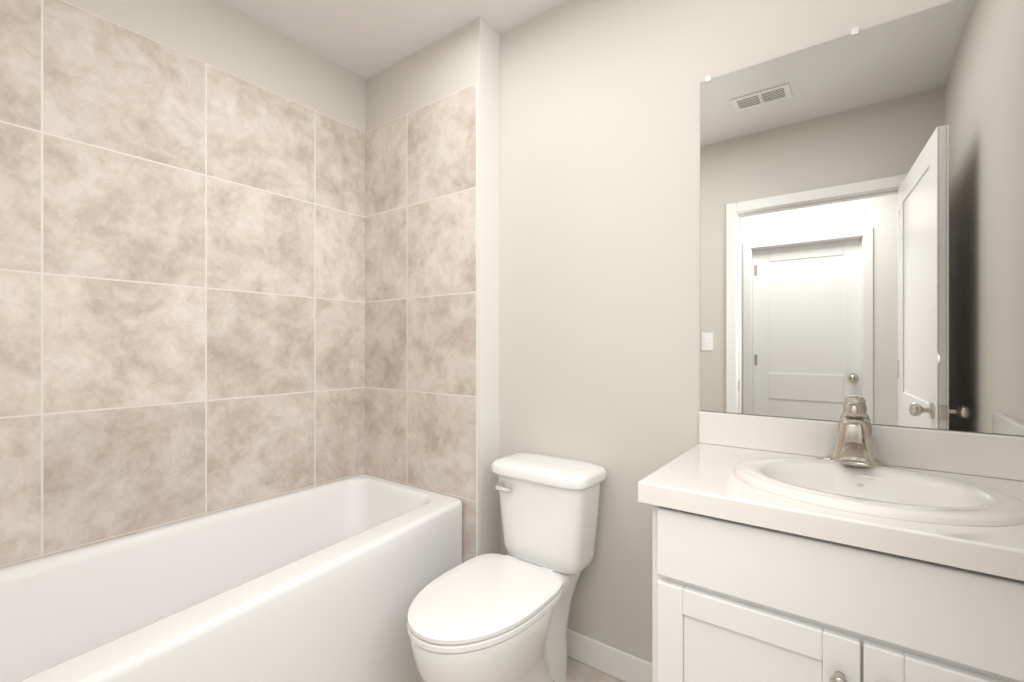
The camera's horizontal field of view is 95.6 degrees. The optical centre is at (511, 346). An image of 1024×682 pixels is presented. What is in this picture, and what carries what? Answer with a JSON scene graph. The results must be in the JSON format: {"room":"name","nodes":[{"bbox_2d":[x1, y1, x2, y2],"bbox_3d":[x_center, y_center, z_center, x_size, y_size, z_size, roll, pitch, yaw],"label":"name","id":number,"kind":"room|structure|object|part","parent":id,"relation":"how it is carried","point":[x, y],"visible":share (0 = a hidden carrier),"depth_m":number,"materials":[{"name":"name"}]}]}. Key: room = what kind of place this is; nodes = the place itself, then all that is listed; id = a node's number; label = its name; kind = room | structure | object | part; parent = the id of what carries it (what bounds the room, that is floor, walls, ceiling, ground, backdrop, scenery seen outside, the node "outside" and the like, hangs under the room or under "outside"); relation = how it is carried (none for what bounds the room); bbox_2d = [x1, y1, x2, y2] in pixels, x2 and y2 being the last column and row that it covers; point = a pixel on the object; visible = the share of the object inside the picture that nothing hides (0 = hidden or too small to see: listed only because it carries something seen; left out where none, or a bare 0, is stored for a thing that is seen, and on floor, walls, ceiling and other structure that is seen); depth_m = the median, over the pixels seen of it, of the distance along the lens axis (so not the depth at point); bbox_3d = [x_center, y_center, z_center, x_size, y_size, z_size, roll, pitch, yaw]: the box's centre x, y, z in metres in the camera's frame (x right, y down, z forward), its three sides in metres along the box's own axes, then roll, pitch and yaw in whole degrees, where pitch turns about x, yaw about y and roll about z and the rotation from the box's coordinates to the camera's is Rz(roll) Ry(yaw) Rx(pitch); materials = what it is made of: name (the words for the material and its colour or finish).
{"room":"bathroom","nodes":[
{"label":"bathroom","id":0,"kind":"room"},
{"bbox_2d":[64,0,365,131],"bbox_3d":[-1.191,-0.072,1.766,0.120,2.485,1.904,0,0,36],"label":"wall","id":1,"kind":"structure","parent":0,"point":[221,35],"depth_m":1.84,"materials":[{"name":"white paint"}]},
{"bbox_2d":[0,0,364,567],"bbox_3d":[-1.180,0.059,1.671,0.010,2.222,1.524,0,0,36],"label":"tile","id":2,"kind":"structure","parent":1,"relation":"attached to","point":[182,286],"depth_m":1.61,"materials":[{"name":"beige tile"}]},
{"bbox_2d":[219,0,566,79],"bbox_3d":[-0.391,-1.365,0.428,3.337,0.100,3.364,0,0,36],"label":"ceiling","id":3,"kind":"structure","parent":0,"point":[365,39],"depth_m":1.88,"materials":[{"name":"white paint"}]},
{"bbox_2d":[366,17,479,131],"bbox_3d":[-0.353,-0.072,2.175,0.740,2.485,0.249,0,0,36],"label":"wall","id":4,"kind":"structure","parent":0,"point":[448,64],"depth_m":2.04,"materials":[{"name":"white paint"}]},
{"bbox_2d":[365,83,475,562],"bbox_3d":[-0.431,0.059,2.072,0.718,2.222,0.010,0,0,36],"label":"tile","id":5,"kind":"structure","parent":4,"relation":"attached to","point":[420,297],"depth_m":2.03,"materials":[{"name":"beige tile"}]},
{"bbox_2d":[476,82,479,556],"bbox_3d":[-0.137,0.059,1.856,0.012,2.222,0.008,0,0,36],"label":"trim","id":6,"kind":"structure","parent":4,"relation":"attached to","point":[478,319],"depth_m":1.85,"materials":[{"name":"white"}]},
{"bbox_2d":[480,18,499,554],"bbox_3d":[-0.091,-0.122,1.907,0.002,2.384,0.128,0,0,36],"label":"wall","id":7,"kind":"structure","parent":0,"point":[489,276],"depth_m":1.90,"materials":[{"name":"white paint"}]},
{"bbox_2d":[412,656,623,681],"bbox_3d":[-0.391,1.220,0.428,3.337,0.100,3.364,0,0,36],"label":"floor","id":8,"kind":"structure","parent":0,"point":[578,671],"depth_m":1.65,"materials":[{"name":"tile"}]},
{"bbox_2d":[0,474,461,681],"bbox_3d":[-0.838,0.895,1.425,0.830,0.550,1.513,0,0,36],"label":"bathtub","id":9,"kind":"object","parent":8,"relation":"on","point":[328,582],"visible":0.94,"depth_m":1.41,"materials":[{"name":"white ceramic"}]},
{"bbox_2d":[407,453,605,681],"bbox_3d":[-0.019,0.793,1.480,0.400,0.754,0.729,0,0,36],"label":"toilet","id":10,"kind":"object","parent":8,"relation":"on","point":[491,617],"visible":0.98,"depth_m":1.47,"materials":[{"name":"white ceramic"}]},
{"bbox_3d":[-0.088,0.749,1.387,0.356,0.048,0.498,0,0,36],"label":"seat","id":11,"kind":"part","parent":10,"relation":"part of","materials":[{"name":"white plastic"}]},
{"bbox_3d":[-0.027,0.508,1.663,0.081,0.032,0.027,0,0,36],"label":"lever","id":12,"kind":"part","parent":10,"relation":"part of","materials":[{"name":"silver metal"}]},
{"bbox_2d":[638,400,1023,681],"bbox_3d":[0.742,0.654,1.031,0.758,1.033,0.544,0,0,36],"label":"bathroom vanity","id":13,"kind":"object","parent":8,"relation":"on","point":[855,545],"visible":1,"depth_m":0.91,"materials":[{"name":"white painted wood"},{"name":"white cultured marble"},{"name":"brushed nickel"}]},
{"bbox_2d":[812,400,901,473],"bbox_3d":[0.853,0.221,1.154,0.180,0.167,0.160,0,0,36],"label":"faucet","id":14,"kind":"object","parent":13,"relation":"on","point":[851,445],"depth_m":1.17,"materials":[{"name":"silver metal"}]},
{"bbox_2d":[733,457,1023,560],"bbox_3d":[0.750,0.362,0.999,0.498,0.148,0.388,0,0,36],"label":"sink","id":15,"kind":"object","parent":13,"relation":"in","point":[881,490],"depth_m":0.97,"materials":[{"name":"white ceramic"}]},
{"bbox_2d":[500,0,1020,662],"bbox_3d":[0.663,-0.072,1.504,1.692,2.485,0.120,0,0,36],"label":"wall","id":16,"kind":"structure","parent":0,"point":[598,232],"depth_m":1.65,"materials":[{"name":"white paint"}]},
{"bbox_2d":[567,628,652,681],"bbox_3d":[0.282,1.120,1.704,0.816,0.100,0.013,0,0,36],"label":"baseboard","id":17,"kind":"structure","parent":16,"relation":"attached to","point":[609,660],"depth_m":1.65,"materials":[{"name":"white paint"}]},
{"bbox_2d":[700,0,1023,435],"bbox_3d":[0.903,-0.316,1.248,0.756,1.040,0.005,0,0,36],"label":"mirror","id":18,"kind":"object","parent":16,"relation":"attached to","point":[862,215],"visible":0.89,"depth_m":1.21,"materials":[{"name":"clear glass"}]},
{"bbox_2d":[705,75,710,81],"bbox_3d":[0.616,-0.839,1.455,0.016,0.018,0.003,0,0,36],"label":"mirror clip","id":19,"kind":"object","parent":18,"relation":"attached to","point":[707,78],"depth_m":1.46,"materials":[{"name":"white plastic"}]},
{"bbox_2d":[851,26,858,35],"bbox_3d":[0.913,-0.839,1.236,0.016,0.018,0.003,0,0,36],"label":"mirror clip","id":20,"kind":"object","parent":18,"relation":"attached to","point":[855,31],"depth_m":1.23,"materials":[{"name":"white plastic"}]}
]}

